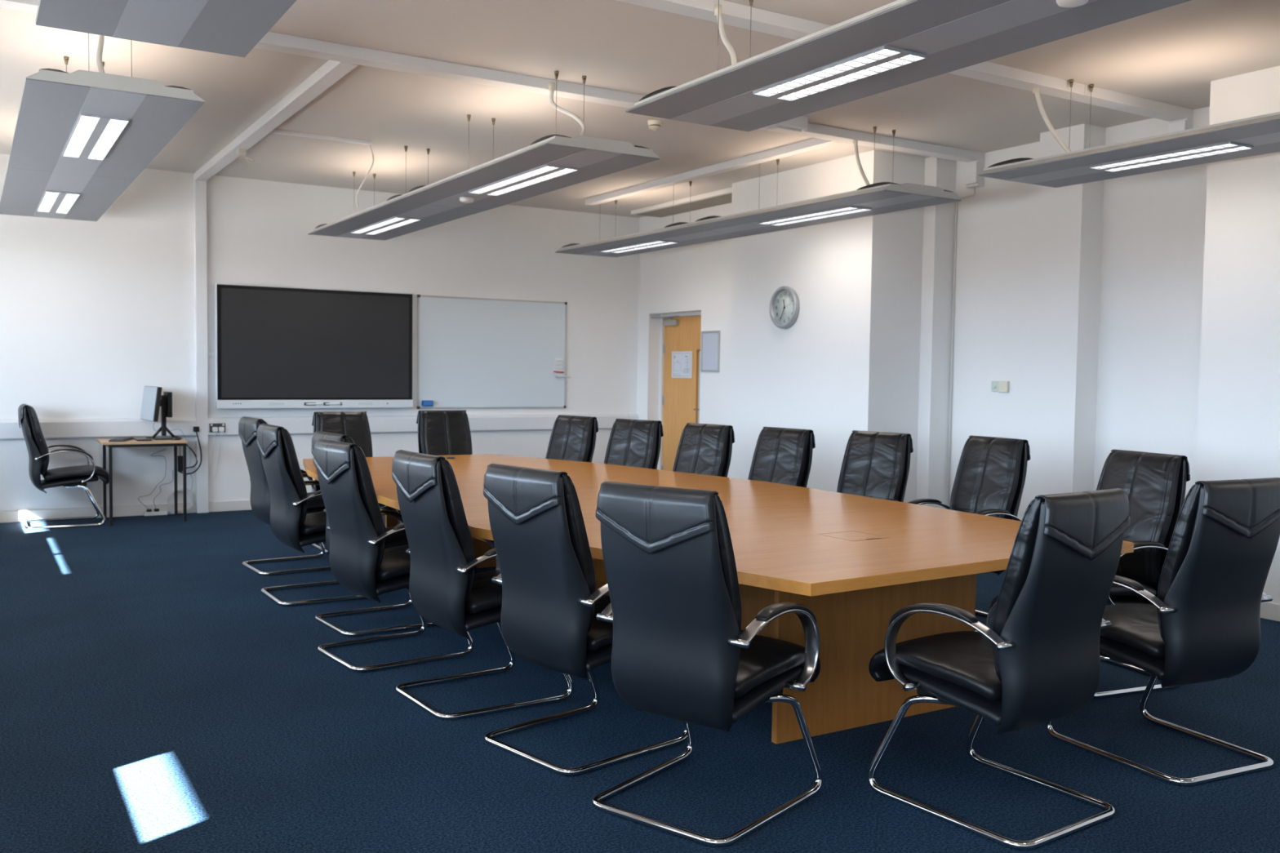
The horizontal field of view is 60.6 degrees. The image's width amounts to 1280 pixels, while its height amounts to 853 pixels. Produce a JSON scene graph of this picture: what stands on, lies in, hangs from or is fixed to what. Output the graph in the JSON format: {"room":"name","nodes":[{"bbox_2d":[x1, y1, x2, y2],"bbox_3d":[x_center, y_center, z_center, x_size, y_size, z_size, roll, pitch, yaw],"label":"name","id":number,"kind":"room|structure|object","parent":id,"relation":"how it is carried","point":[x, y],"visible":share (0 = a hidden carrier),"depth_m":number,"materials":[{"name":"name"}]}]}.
{"room":"conference room","nodes":[
{"label":"conference room","id":0,"kind":"room"},
{"bbox_2d":[0,153,639,511],"bbox_3d":[-3.250,-0.800,11.065,8.550,3.200,0.200,-1,3,-32],"label":"wall","id":1,"kind":"structure","parent":0,"point":[93,314],"depth_m":10.41,"materials":[{"name":"white paint"}]},
{"bbox_2d":[0,499,252,523],"bbox_3d":[-3.344,0.756,10.969,7.745,0.100,0.016,-1,3,-32],"label":"baseboard","id":2,"kind":"structure","parent":1,"relation":"attached to","point":[244,504],"depth_m":10.06,"materials":[{"name":"white paint"}]},
{"bbox_2d":[214,283,413,408],"bbox_3d":[-3.197,-0.776,10.903,1.940,1.190,0.130,-1,3,-32],"label":"display","id":3,"kind":"object","parent":1,"relation":"attached to","point":[276,347],"visible":1,"depth_m":10.83,"materials":[{"name":"black"}]},
{"bbox_2d":[276,402,372,404],"bbox_3d":[-3.162,-0.226,10.899,1.019,0.022,0.001,-1,3,-32],"label":"speaker grille","id":4,"kind":"object","parent":3,"relation":"attached to","point":[277,403],"depth_m":10.91,"materials":[{"name":"grey"}]},
{"bbox_2d":[0,413,639,439],"bbox_3d":[-3.324,-0.012,10.915,7.744,0.176,0.052,-1,3,-32],"label":"dado trunking","id":5,"kind":"object","parent":1,"relation":"attached to","point":[85,428],"visible":0.56,"depth_m":10.52,"materials":[{"name":"white plastic"}]},
{"bbox_2d":[178,426,201,474],"bbox_3d":[-4.227,0.224,10.262,0.081,0.443,0.239,3,3,34],"label":"plug","id":6,"kind":"object","parent":5,"relation":"attached to","point":[196,428],"visible":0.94,"depth_m":10.32,"materials":[{"name":"black plastic"}]},
{"bbox_2d":[208,423,225,479],"bbox_3d":[-4.033,0.238,10.457,0.152,0.536,0.078,-1,3,-32],"label":"wall socket","id":7,"kind":"object","parent":5,"relation":"attached to","point":[213,428],"visible":1,"depth_m":10.44,"materials":[{"name":"white plastic"}]},
{"bbox_2d":[416,294,567,408],"bbox_3d":[-1.586,-0.794,11.953,1.761,1.199,0.028,-1,3,-32],"label":"whiteboard","id":8,"kind":"object","parent":1,"relation":"attached to","point":[473,353],"visible":1,"depth_m":11.92,"materials":[{"name":"white plastic"}]},
{"bbox_2d":[422,400,433,406],"bbox_3d":[-2.239,-0.244,11.550,0.115,0.060,0.050,-1,3,-32],"label":"eraser","id":9,"kind":"object","parent":8,"relation":"attached to","point":[424,403],"visible":1,"depth_m":11.53,"materials":[{"name":"blue plastic"}]},
{"bbox_2d":[555,358,563,377],"bbox_3d":[-0.912,-0.661,12.351,0.085,0.220,0.032,-1,3,-32],"label":"pen holder","id":10,"kind":"object","parent":8,"relation":"attached to","point":[558,362],"visible":1,"depth_m":12.35,"materials":[{"name":"white plastic"}]},
{"bbox_2d":[0,506,1279,852],"bbox_3d":[0.245,1.176,5.420,8.550,0.100,13.655,-1,3,-32],"label":"floor","id":11,"kind":"structure","parent":0,"point":[153,699],"depth_m":4.06,"materials":[{"name":"blue carpet"}]},
{"bbox_2d":[17,404,109,529],"bbox_3d":[-5.003,0.329,9.533,0.696,1.045,0.578,-1,3,-32],"label":"chair","id":12,"kind":"object","parent":11,"relation":"on","point":[37,449],"visible":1,"depth_m":9.32,"materials":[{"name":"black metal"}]},
{"bbox_2d":[23,404,48,475],"bbox_3d":[-5.181,0.108,9.411,0.183,0.587,0.437,-1,3,-32],"label":"cushion","id":13,"kind":"object","parent":12,"relation":"on","point":[36,444],"depth_m":9.23,"materials":[{"name":"black leather"}]},
{"bbox_2d":[42,465,109,484],"bbox_3d":[-4.930,0.427,9.583,0.522,0.158,0.484,-1,3,-32],"label":"seat cushion","id":14,"kind":"object","parent":12,"relation":"on","point":[72,475],"depth_m":9.41,"materials":[{"name":"black leather"}]},
{"bbox_2d":[96,438,187,525],"bbox_3d":[-4.481,0.482,9.862,0.687,0.725,0.545,-1,3,-32],"label":"desk","id":15,"kind":"object","parent":11,"relation":"on","point":[104,442],"visible":0.87,"depth_m":9.77,"materials":[{"name":"brown wood"}]},
{"bbox_2d":[108,436,133,441],"bbox_3d":[-4.592,0.114,9.711,0.120,0.021,0.380,0,3,-12],"label":"keyboard","id":16,"kind":"object","parent":15,"relation":"on","point":[121,438],"visible":1,"depth_m":9.63,"materials":[{"name":"black plastic"}]},
{"bbox_2d":[134,438,151,440],"bbox_3d":[-4.426,0.118,9.766,0.120,0.012,0.200,-1,3,-32],"label":"tablet case","id":17,"kind":"object","parent":15,"relation":"on","point":[135,439],"visible":1,"depth_m":9.71,"materials":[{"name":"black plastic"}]},
{"bbox_2d":[137,448,166,510],"bbox_3d":[-4.515,0.489,10.151,0.247,0.564,0.037,-1,3,-32],"label":"cable","id":18,"kind":"object","parent":15,"relation":"hanging from","point":[164,449],"visible":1,"depth_m":10.18,"materials":[{"name":"grey plastic"}]},
{"bbox_2d":[140,386,181,439],"bbox_3d":[-4.342,-0.125,9.968,0.275,0.480,0.500,-1,3,-37],"label":"monitor","id":19,"kind":"object","parent":15,"relation":"on","point":[153,398],"visible":0.94,"depth_m":9.93,"materials":[{"name":"black plastic"}]},
{"bbox_2d":[163,391,172,417],"bbox_3d":[-4.304,-0.201,9.992,0.035,0.230,0.182,-1,3,-36],"label":"computer","id":20,"kind":"object","parent":19,"relation":"attached to","point":[168,394],"visible":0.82,"depth_m":9.92,"materials":[{"name":"black plastic"}]},
{"bbox_2d":[152,422,192,490],"bbox_3d":[-4.317,0.274,10.129,0.049,0.684,0.449,2,3,22],"label":"cable","id":21,"kind":"object","parent":19,"relation":"hanging from","point":[154,422],"visible":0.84,"depth_m":10.29,"materials":[{"name":"black plastic"}]},
{"bbox_2d":[153,470,173,509],"bbox_3d":[-4.437,0.588,10.206,0.179,0.361,0.020,-2,4,-40],"label":"cable","id":22,"kind":"object","parent":15,"relation":"hanging from","point":[172,470],"visible":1,"depth_m":10.19,"materials":[{"name":"grey plastic"}]},
{"bbox_2d":[177,444,197,471],"bbox_3d":[-4.261,0.276,10.329,0.178,0.296,0.043,-1,3,-27],"label":"brick","id":23,"kind":"object","parent":15,"relation":"hanging from","point":[180,458],"visible":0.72,"depth_m":10.29,"materials":[{"name":"black plastic"}]},
{"bbox_2d":[143,508,167,515],"bbox_3d":[-4.513,0.797,10.213,0.200,0.060,0.045,-1,3,-32],"label":"power strip","id":24,"kind":"object","parent":11,"relation":"on","point":[156,512],"visible":1,"depth_m":10.20,"materials":[{"name":"white plastic"}]},
{"bbox_2d":[167,488,194,512],"bbox_3d":[-4.323,0.701,10.321,0.241,0.224,0.035,-1,3,-32],"label":"cable coil","id":25,"kind":"object","parent":11,"relation":"on","point":[171,495],"visible":0.91,"depth_m":10.31,"materials":[{"name":"white plastic"}]},
{"bbox_2d":[238,416,330,575],"bbox_3d":[-2.399,0.457,7.643,0.696,1.045,0.578,-1,3,-35],"label":"chair","id":26,"kind":"object","parent":11,"relation":"on","point":[247,426],"visible":0.59,"depth_m":7.45,"materials":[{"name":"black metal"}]},
{"bbox_2d":[257,419,267,424],"bbox_3d":[-2.571,0.236,7.511,0.183,0.587,0.437,-1,3,-35],"label":"cushion","id":27,"kind":"object","parent":26,"relation":"on","point":[260,421],"depth_m":7.29,"materials":[{"name":"black leather"}]},
{"bbox_2d":[306,492,324,509],"bbox_3d":[-2.328,0.554,7.697,0.522,0.158,0.484,-1,3,-35],"label":"seat cushion","id":28,"kind":"object","parent":26,"relation":"on","point":[317,502],"depth_m":7.51,"materials":[{"name":"black leather"}]},
{"bbox_2d":[256,423,385,606],"bbox_3d":[-1.950,0.509,6.710,0.696,1.045,0.578,-1,3,-33],"label":"chair","id":29,"kind":"object","parent":11,"relation":"on","point":[291,523],"visible":0.83,"depth_m":6.45,"materials":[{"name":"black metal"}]},
{"bbox_2d":[278,427,307,526],"bbox_3d":[-2.126,0.287,6.585,0.183,0.587,0.437,-1,3,-33],"label":"cushion","id":30,"kind":"object","parent":29,"relation":"on","point":[291,485],"depth_m":6.40,"materials":[{"name":"black leather"}]},
{"bbox_2d":[298,511,385,535],"bbox_3d":[-1.878,0.606,6.762,0.522,0.158,0.484,-1,3,-33],"label":"seat cushion","id":31,"kind":"object","parent":29,"relation":"on","point":[313,523],"depth_m":6.50,"materials":[{"name":"black leather"}]},
{"bbox_2d":[309,411,385,554],"bbox_3d":[-2.229,0.417,8.496,0.578,1.045,0.696,-1,3,-33],"label":"chair","id":32,"kind":"object","parent":11,"relation":"on","point":[355,424],"visible":0.32,"depth_m":8.67,"materials":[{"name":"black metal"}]},
{"bbox_2d":[315,412,372,457],"bbox_3d":[-2.341,0.183,8.664,0.437,0.587,0.183,-1,3,-33],"label":"cushion","id":33,"kind":"object","parent":32,"relation":"on","point":[353,424],"depth_m":8.68,"materials":[{"name":"black leather"}]},
{"bbox_2d":[311,431,437,636],"bbox_3d":[-1.403,0.550,6.011,0.696,1.045,0.578,-1,3,-36],"label":"chair","id":34,"kind":"object","parent":11,"relation":"on","point":[397,539],"visible":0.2,"depth_m":5.87,"materials":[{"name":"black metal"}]},
{"bbox_2d":[342,435,355,444],"bbox_3d":[-1.573,0.330,5.876,0.183,0.587,0.437,-1,3,-36],"label":"cushion","id":35,"kind":"object","parent":34,"relation":"on","point":[345,438],"depth_m":5.66,"materials":[{"name":"black leather"}]},
{"bbox_2d":[384,526,408,548],"bbox_3d":[-1.333,0.647,6.066,0.522,0.158,0.484,-1,3,-36],"label":"seat cushion","id":36,"kind":"object","parent":34,"relation":"on","point":[397,539],"depth_m":5.86,"materials":[{"name":"black leather"}]},
{"bbox_2d":[312,438,477,672],"bbox_3d":[-1.193,0.585,5.349,0.696,1.045,0.578,-1,3,-37],"label":"chair","id":37,"kind":"object","parent":11,"relation":"on","point":[360,562],"visible":0.88,"depth_m":5.09,"materials":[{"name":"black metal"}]},
{"bbox_2d":[350,444,385,569],"bbox_3d":[-1.361,0.365,5.211,0.183,0.587,0.437,-1,3,-37],"label":"cushion","id":38,"kind":"object","parent":37,"relation":"on","point":[366,522],"depth_m":5.03,"materials":[{"name":"black leather"}]},
{"bbox_2d":[375,544,477,580],"bbox_3d":[-1.124,0.683,5.406,0.522,0.158,0.484,-1,3,-37],"label":"seat cushion","id":39,"kind":"object","parent":37,"relation":"on","point":[394,564],"depth_m":5.17,"materials":[{"name":"black leather"}]},
{"bbox_2d":[416,410,472,455],"bbox_3d":[-1.532,0.400,9.052,0.578,1.045,0.696,-1,3,-30],"label":"chair","id":40,"kind":"object","parent":11,"relation":"on","point":[440,433],"visible":0.5,"depth_m":9.19,"materials":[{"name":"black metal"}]},
{"bbox_2d":[391,449,573,719],"bbox_3d":[-0.664,0.625,4.676,0.696,1.045,0.578,-1,3,-35],"label":"chair","id":41,"kind":"object","parent":11,"relation":"on","point":[446,590],"visible":0.81,"depth_m":4.43,"materials":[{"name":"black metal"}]},
{"bbox_2d":[436,457,474,601],"bbox_3d":[-0.836,0.405,4.545,0.183,0.587,0.437,-1,3,-35],"label":"cushion","id":42,"kind":"object","parent":41,"relation":"on","point":[455,545],"depth_m":4.36,"materials":[{"name":"black leather"}]},
{"bbox_2d":[464,568,502,613],"bbox_3d":[-0.593,0.723,4.731,0.522,0.158,0.484,-1,3,-35],"label":"seat cushion","id":43,"kind":"object","parent":41,"relation":"on","point":[484,596],"depth_m":4.49,"materials":[{"name":"black leather"}]},
{"bbox_2d":[545,414,598,462],"bbox_3d":[-0.708,0.446,8.328,0.696,1.045,0.578,-2,4,-44],"label":"chair","id":44,"kind":"object","parent":11,"relation":"on","point":[572,437],"visible":0.4,"depth_m":8.40,"materials":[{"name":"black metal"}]},
{"bbox_2d":[483,463,687,775],"bbox_3d":[-0.194,0.660,4.108,0.696,1.045,0.578,-2,4,-43],"label":"chair","id":45,"kind":"object","parent":11,"relation":"on","point":[551,601],"visible":0.86,"depth_m":3.85,"materials":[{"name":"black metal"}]},
{"bbox_2d":[560,473,594,633],"bbox_3d":[-0.345,0.440,3.950,0.183,0.587,0.437,-2,4,-43],"label":"cushion","id":46,"kind":"object","parent":45,"relation":"on","point":[576,564],"depth_m":3.78,"materials":[{"name":"black leather"}]},
{"bbox_2d":[586,595,613,651],"bbox_3d":[-0.132,0.756,4.172,0.522,0.158,0.484,-2,4,-43],"label":"seat cushion","id":47,"kind":"object","parent":45,"relation":"on","point":[600,633],"depth_m":3.91,"materials":[{"name":"black leather"}]},
{"bbox_2d":[604,418,663,469],"bbox_3d":[-0.217,0.479,7.786,0.578,1.045,0.696,3,4,41],"label":"chair","id":48,"kind":"object","parent":11,"relation":"on","point":[631,442],"visible":0.4,"depth_m":7.88,"materials":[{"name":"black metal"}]},
{"bbox_2d":[672,422,734,477],"bbox_3d":[0.235,0.512,7.253,0.696,1.045,0.578,-2,4,-40],"label":"chair","id":49,"kind":"object","parent":11,"relation":"on","point":[705,449],"visible":0.45,"depth_m":7.31,"materials":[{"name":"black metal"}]},
{"bbox_2d":[591,480,822,847],"bbox_3d":[0.228,0.692,3.561,0.578,1.045,0.696,3,4,37],"label":"chair","id":50,"kind":"object","parent":11,"relation":"on","point":[680,651],"visible":1,"depth_m":3.32,"materials":[{"name":"black leather"}]},
{"bbox_2d":[711,493,740,630],"bbox_3d":[0.101,0.474,3.381,0.437,0.587,0.183,3,4,37],"label":"cushion","id":51,"kind":"object","parent":50,"relation":"on","point":[726,596],"depth_m":3.22,"materials":[{"name":"black leather"}]},
{"bbox_2d":[733,631,820,697],"bbox_3d":[0.279,0.788,3.634,0.484,0.158,0.522,3,4,37],"label":"seat cushion","id":52,"kind":"object","parent":50,"relation":"on","point":[770,665],"depth_m":3.50,"materials":[{"name":"black leather"}]},
{"bbox_2d":[302,453,1133,744],"bbox_3d":[-0.257,0.718,6.153,2.375,0.731,5.407,-1,3,-32],"label":"conference table","id":53,"kind":"object","parent":11,"relation":"on","point":[855,562],"visible":0.38,"depth_m":4.42,"materials":[{"name":"brown wood"}]},
{"bbox_2d":[747,426,815,487],"bbox_3d":[0.699,0.538,6.846,0.696,1.045,0.578,-1,4,-38],"label":"chair","id":54,"kind":"object","parent":11,"relation":"on","point":[781,455],"visible":0.45,"depth_m":6.89,"materials":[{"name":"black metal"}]},
{"bbox_2d":[836,430,913,502],"bbox_3d":[1.236,0.561,6.520,0.696,1.045,0.578,-2,4,-40],"label":"chair","id":55,"kind":"object","parent":11,"relation":"on","point":[875,464],"visible":0.49,"depth_m":6.58,"materials":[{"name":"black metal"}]},
{"bbox_2d":[907,435,1030,631],"bbox_3d":[1.768,0.587,6.136,0.696,1.045,0.578,-1,3,-28],"label":"chair","id":56,"kind":"object","parent":11,"relation":"on","point":[990,477],"visible":0.48,"depth_m":6.14,"materials":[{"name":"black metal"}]},
{"bbox_2d":[950,436,1023,519],"bbox_3d":[1.960,0.360,6.224,0.183,0.587,0.437,-1,3,-28],"label":"cushion","id":57,"kind":"object","parent":56,"relation":"on","point":[989,474],"depth_m":6.15,"materials":[{"name":"black leather"}]},
{"bbox_2d":[866,488,1130,849],"bbox_3d":[1.151,0.704,3.568,0.578,1.045,0.696,-1,3,-36],"label":"chair","id":58,"kind":"object","parent":11,"relation":"on","point":[1035,659],"visible":1,"depth_m":3.33,"materials":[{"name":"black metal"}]},
{"bbox_2d":[868,631,1001,701],"bbox_3d":[1.099,0.799,3.643,0.484,0.158,0.522,-1,3,-36],"label":"seat cushion","id":59,"kind":"object","parent":58,"relation":"on","point":[958,665],"depth_m":3.53,"materials":[{"name":"black leather"}]},
{"bbox_2d":[994,497,1044,684],"bbox_3d":[1.278,0.490,3.384,0.437,0.587,0.183,-1,3,-36],"label":"cushion","id":60,"kind":"object","parent":58,"relation":"on","point":[1020,608],"depth_m":3.24,"materials":[{"name":"black leather"}]},
{"bbox_2d":[1092,448,1190,698],"bbox_3d":[2.097,0.644,5.054,0.696,1.045,0.578,0,3,-22],"label":"chair","id":61,"kind":"object","parent":11,"relation":"on","point":[1154,484],"visible":0.56,"depth_m":4.98,"materials":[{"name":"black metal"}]},
{"bbox_2d":[1109,580,1156,598],"bbox_3d":[2.014,0.744,5.027,0.522,0.158,0.484,0,3,-22],"label":"seat cushion","id":62,"kind":"object","parent":61,"relation":"on","point":[1117,591],"depth_m":4.89,"materials":[{"name":"black leather"}]},
{"bbox_2d":[1097,450,1182,586],"bbox_3d":[2.298,0.419,5.121,0.183,0.587,0.437,0,3,-22],"label":"cushion","id":63,"kind":"object","parent":61,"relation":"on","point":[1152,482],"depth_m":4.99,"materials":[{"name":"black leather"}]},
{"bbox_2d":[1045,477,1279,786],"bbox_3d":[1.944,0.690,4.086,0.578,1.045,0.696,-1,3,-26],"label":"chair","id":64,"kind":"object","parent":11,"relation":"on","point":[1202,624],"visible":0.94,"depth_m":3.81,"materials":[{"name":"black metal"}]},
{"bbox_2d":[1100,603,1164,658],"bbox_3d":[1.905,0.784,4.169,0.484,0.158,0.522,-1,3,-26],"label":"seat cushion","id":65,"kind":"object","parent":64,"relation":"on","point":[1135,632],"depth_m":4.02,"materials":[{"name":"black leather"}]},
{"bbox_2d":[1158,482,1204,643],"bbox_3d":[2.039,0.476,3.883,0.437,0.587,0.183,-1,3,-26],"label":"cushion","id":66,"kind":"object","parent":64,"relation":"on","point":[1181,580],"depth_m":3.77,"materials":[{"name":"black leather"}]},
{"bbox_2d":[0,0,1279,217],"bbox_3d":[0.290,-2.145,5.257,8.550,0.150,13.655,-1,3,-32],"label":"ceiling","id":67,"kind":"structure","parent":0,"point":[1172,55],"depth_m":6.88,"materials":[{"name":"white paint"}]},
{"bbox_2d":[0,33,205,221],"bbox_3d":[-3.768,-1.945,7.279,0.760,0.556,5.180,-1,3,-32],"label":"light","id":68,"kind":"object","parent":67,"relation":"hanging from","point":[81,138],"visible":0.91,"depth_m":6.09,"materials":[{"name":"grey metal"}]},
{"bbox_2d":[40,68,68,73],"bbox_3d":[-2.735,-1.628,5.101,0.110,0.036,0.340,-1,3,-32],"label":"vent","id":69,"kind":"object","parent":68,"relation":"attached to","point":[42,70],"depth_m":4.95,"materials":[{"name":"black plastic"}]},
{"bbox_2d":[164,85,190,89],"bbox_3d":[-2.288,-1.636,5.375,0.110,0.036,0.340,-1,3,-32],"label":"vent","id":70,"kind":"object","parent":68,"relation":"attached to","point":[166,87],"depth_m":5.22,"materials":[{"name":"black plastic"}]},
{"bbox_2d":[35,0,296,57],"bbox_3d":[-0.621,-1.651,2.144,0.760,0.556,5.060,-1,3,-32],"label":"light","id":71,"kind":"object","parent":67,"relation":"hanging from","point":[234,28],"visible":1,"depth_m":4.03,"materials":[{"name":"grey metal"}]},
{"bbox_2d":[193,60,357,513],"bbox_3d":[-2.926,-0.664,8.373,0.104,3.200,4.735,-1,3,-32],"label":"beam","id":72,"kind":"structure","parent":67,"relation":"attached to","point":[331,71],"depth_m":10.27,"materials":[{"name":"white paint"}]},
{"bbox_2d":[236,148,254,163],"bbox_3d":[-3.220,-2.193,8.954,0.130,0.083,0.415,0,3,-17],"label":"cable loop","id":73,"kind":"object","parent":72,"relation":"attached to","point":[241,152],"visible":1,"depth_m":8.79,"materials":[{"name":"white plastic"}]},
{"bbox_2d":[270,128,372,145],"bbox_3d":[-2.499,-2.255,8.534,0.836,0.025,0.040,-1,3,-32],"label":"mini trunking","id":74,"kind":"object","parent":67,"relation":"attached to","point":[275,131],"visible":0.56,"depth_m":8.53,"materials":[{"name":"white plastic"}]},
{"bbox_2d":[355,144,373,207],"bbox_3d":[-2.251,-2.035,8.934,0.052,0.442,0.450,-1,3,-32],"label":"cable","id":75,"kind":"object","parent":67,"relation":"hanging from","point":[369,171],"visible":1,"depth_m":8.89,"materials":[{"name":"white plastic"}]},
{"bbox_2d":[307,71,660,240],"bbox_3d":[-1.517,-1.962,8.467,0.760,0.576,5.050,-1,3,-32],"label":"light","id":76,"kind":"object","parent":67,"relation":"hanging from","point":[551,162],"visible":1,"depth_m":7.46,"materials":[{"name":"grey metal"}]},
{"bbox_2d":[386,194,403,200],"bbox_3d":[-1.874,-1.786,8.552,0.110,0.036,0.340,-1,3,-32],"label":"vent","id":77,"kind":"object","parent":76,"relation":"attached to","point":[396,197],"depth_m":8.47,"materials":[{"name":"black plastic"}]},
{"bbox_2d":[408,185,426,192],"bbox_3d":[-1.612,-1.761,8.126,0.110,0.036,0.340,-1,3,-32],"label":"vent","id":78,"kind":"object","parent":76,"relation":"attached to","point":[419,188],"depth_m":8.06,"materials":[{"name":"black plastic"}]},
{"bbox_2d":[529,134,571,145],"bbox_3d":[-0.517,-1.659,6.343,0.110,0.036,0.340,-1,3,-32],"label":"vent","id":79,"kind":"object","parent":76,"relation":"attached to","point":[561,138],"depth_m":6.21,"materials":[{"name":"black plastic"}]},
{"bbox_2d":[0,0,985,188],"bbox_3d":[-0.671,-2.024,6.818,8.040,0.270,0.135,-1,3,-32],"label":"beam","id":80,"kind":"structure","parent":67,"relation":"attached to","point":[274,42],"depth_m":6.69,"materials":[{"name":"white paint"}]},
{"bbox_2d":[647,119,662,131],"bbox_3d":[0.108,-2.165,7.897,0.110,0.072,0.110,-1,3,-32],"label":"smoke detector","id":81,"kind":"object","parent":67,"relation":"attached to","point":[655,125],"visible":1,"depth_m":7.86,"materials":[{"name":"beige plastic"}]},
{"bbox_2d":[631,186,732,217],"bbox_3d":[0.598,-2.345,11.497,0.385,0.051,2.067,-1,3,-32],"label":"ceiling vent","id":82,"kind":"object","parent":67,"relation":"in","point":[722,197],"visible":0.59,"depth_m":11.51,"materials":[{"name":"white"}]},
{"bbox_2d":[585,137,842,205],"bbox_3d":[0.480,-2.263,9.870,0.100,0.060,3.880,-1,3,-32],"label":"ceiling beam","id":83,"kind":"structure","parent":67,"relation":"attached to","point":[813,144],"depth_m":9.49,"materials":[{"name":"white paint"}]},
{"bbox_2d":[555,126,961,257],"bbox_3d":[0.710,-2.008,9.809,0.760,0.556,4.950,-1,3,-32],"label":"light","id":84,"kind":"object","parent":67,"relation":"hanging from","point":[882,197],"visible":0.94,"depth_m":8.93,"materials":[{"name":"grey metal"}]},
{"bbox_2d":[561,243,578,247],"bbox_3d":[-0.711,-1.920,11.626,0.110,0.036,0.340,-1,3,-32],"label":"vent","id":85,"kind":"object","parent":84,"relation":"attached to","point":[572,245],"depth_m":11.54,"materials":[{"name":"black plastic"}]},
{"bbox_2d":[664,222,687,227],"bbox_3d":[0.353,-1.821,9.894,0.110,0.036,0.340,-1,3,-32],"label":"vent","id":86,"kind":"object","parent":84,"relation":"attached to","point":[678,224],"depth_m":9.81,"materials":[{"name":"black plastic"}]},
{"bbox_2d":[695,215,720,221],"bbox_3d":[0.614,-1.797,9.468,0.110,0.036,0.340,-1,3,-32],"label":"vent","id":87,"kind":"object","parent":84,"relation":"attached to","point":[712,218],"depth_m":9.39,"materials":[{"name":"black plastic"}]},
{"bbox_2d":[857,182,900,190],"bbox_3d":[1.683,-1.697,7.728,0.110,0.036,0.340,-1,3,-32],"label":"vent","id":88,"kind":"object","parent":84,"relation":"attached to","point":[882,184],"depth_m":7.63,"materials":[{"name":"black plastic"}]},
{"bbox_2d":[762,115,808,134],"bbox_3d":[1.012,-2.122,7.667,0.300,0.112,0.160,-1,3,-32],"label":"emergency light","id":89,"kind":"object","parent":67,"relation":"attached to","point":[799,124],"visible":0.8,"depth_m":7.63,"materials":[{"name":"white plastic"}]},
{"bbox_2d":[615,0,1193,133],"bbox_3d":[0.254,-1.938,5.312,8.040,0.270,0.135,-1,3,-32],"label":"ceiling beam","id":90,"kind":"structure","parent":67,"relation":"attached to","point":[1180,118],"depth_m":6.36,"materials":[{"name":"white paint"}]},
{"bbox_2d":[625,0,1191,131],"bbox_3d":[1.579,-1.672,3.388,0.760,0.576,5.080,-1,3,-32],"label":"light","id":91,"kind":"object","parent":67,"relation":"hanging from","point":[898,43],"visible":1,"depth_m":4.34,"materials":[{"name":"grey metal"}]},
{"bbox_2d":[639,85,676,101],"bbox_3d":[0.124,-1.597,5.260,0.110,0.036,0.340,-1,3,-32],"label":"vent","id":92,"kind":"object","parent":91,"relation":"attached to","point":[660,92],"depth_m":5.21,"materials":[{"name":"black plastic"}]},
{"bbox_2d":[977,79,1279,187],"bbox_3d":[3.781,-1.729,4.961,0.760,0.556,5.060,-1,3,-32],"label":"light","id":93,"kind":"object","parent":67,"relation":"hanging from","point":[1260,135],"visible":0.98,"depth_m":6.26,"materials":[{"name":"grey metal"}]},
{"bbox_2d":[988,157,1033,167],"bbox_3d":[2.332,-1.644,6.825,0.110,0.036,0.340,-1,3,-32],"label":"vent","id":94,"kind":"object","parent":93,"relation":"attached to","point":[1015,162],"depth_m":6.76,"materials":[{"name":"black plastic"}]},
{"bbox_2d":[636,65,1279,604],"bbox_3d":[3.459,-0.524,7.297,1.060,3.200,13.255,-1,3,-32],"label":"wall","id":95,"kind":"structure","parent":0,"point":[1141,312],"depth_m":8.62,"materials":[{"name":"white paint"}]},
{"bbox_2d":[651,311,701,471],"bbox_3d":[0.475,-0.247,12.365,0.256,2.070,1.059,-1,3,-32],"label":"door","id":96,"kind":"structure","parent":95,"relation":"in","point":[678,397],"depth_m":12.57,"materials":[{"name":"brown wood"}]},
{"bbox_2d":[671,351,692,377],"bbox_3d":[0.473,-0.704,12.464,0.002,0.300,0.410,-1,3,-32],"label":"paper notice","id":97,"kind":"object","parent":96,"relation":"attached to","point":[682,362],"visible":1,"depth_m":12.46,"materials":[{"name":"white paper"}]},
{"bbox_2d":[700,330,719,372],"bbox_3d":[0.747,-0.798,11.649,0.016,0.438,0.333,-1,3,-32],"label":"poster frame","id":98,"kind":"object","parent":95,"relation":"attached to","point":[710,340],"visible":1,"depth_m":11.64,"materials":[{"name":"grey paper"}]},
{"bbox_2d":[768,286,799,328],"bbox_3d":[1.283,-1.060,9.763,0.054,0.376,0.376,-1,3,-32],"label":"wall clock","id":99,"kind":"object","parent":95,"relation":"attached to","point":[784,308],"visible":1,"depth_m":9.77,"materials":[{"name":"silver metal"}]},
{"bbox_2d":[947,187,975,506],"bbox_3d":[2.664,-0.548,9.094,0.014,2.810,0.202,-1,3,-32],"label":"pipe","id":100,"kind":"object","parent":95,"relation":"attached to","point":[974,194],"visible":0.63,"depth_m":9.16,"materials":[{"name":"white plastic"}]},
{"bbox_2d":[991,381,999,391],"bbox_3d":[2.852,-0.323,8.792,0.018,0.085,0.085,-1,3,-32],"label":"wall plate","id":101,"kind":"object","parent":95,"relation":"attached to","point":[994,384],"visible":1,"depth_m":8.79,"materials":[{"name":"grey plastic"}]},
{"bbox_2d":[998,380,1008,392],"bbox_3d":[2.893,-0.317,8.715,0.028,0.095,0.085,-1,3,-32],"label":"sensor","id":102,"kind":"object","parent":95,"relation":"attached to","point":[1003,387],"visible":1,"depth_m":8.70,"materials":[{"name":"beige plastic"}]},
{"bbox_2d":[1260,601,1279,622],"bbox_3d":[3.321,1.026,7.300,0.816,0.100,13.255,-1,3,-32],"label":"baseboard","id":103,"kind":"structure","parent":95,"relation":"attached to","point":[1268,611],"depth_m":6.38,"materials":[{"name":"white paint"}]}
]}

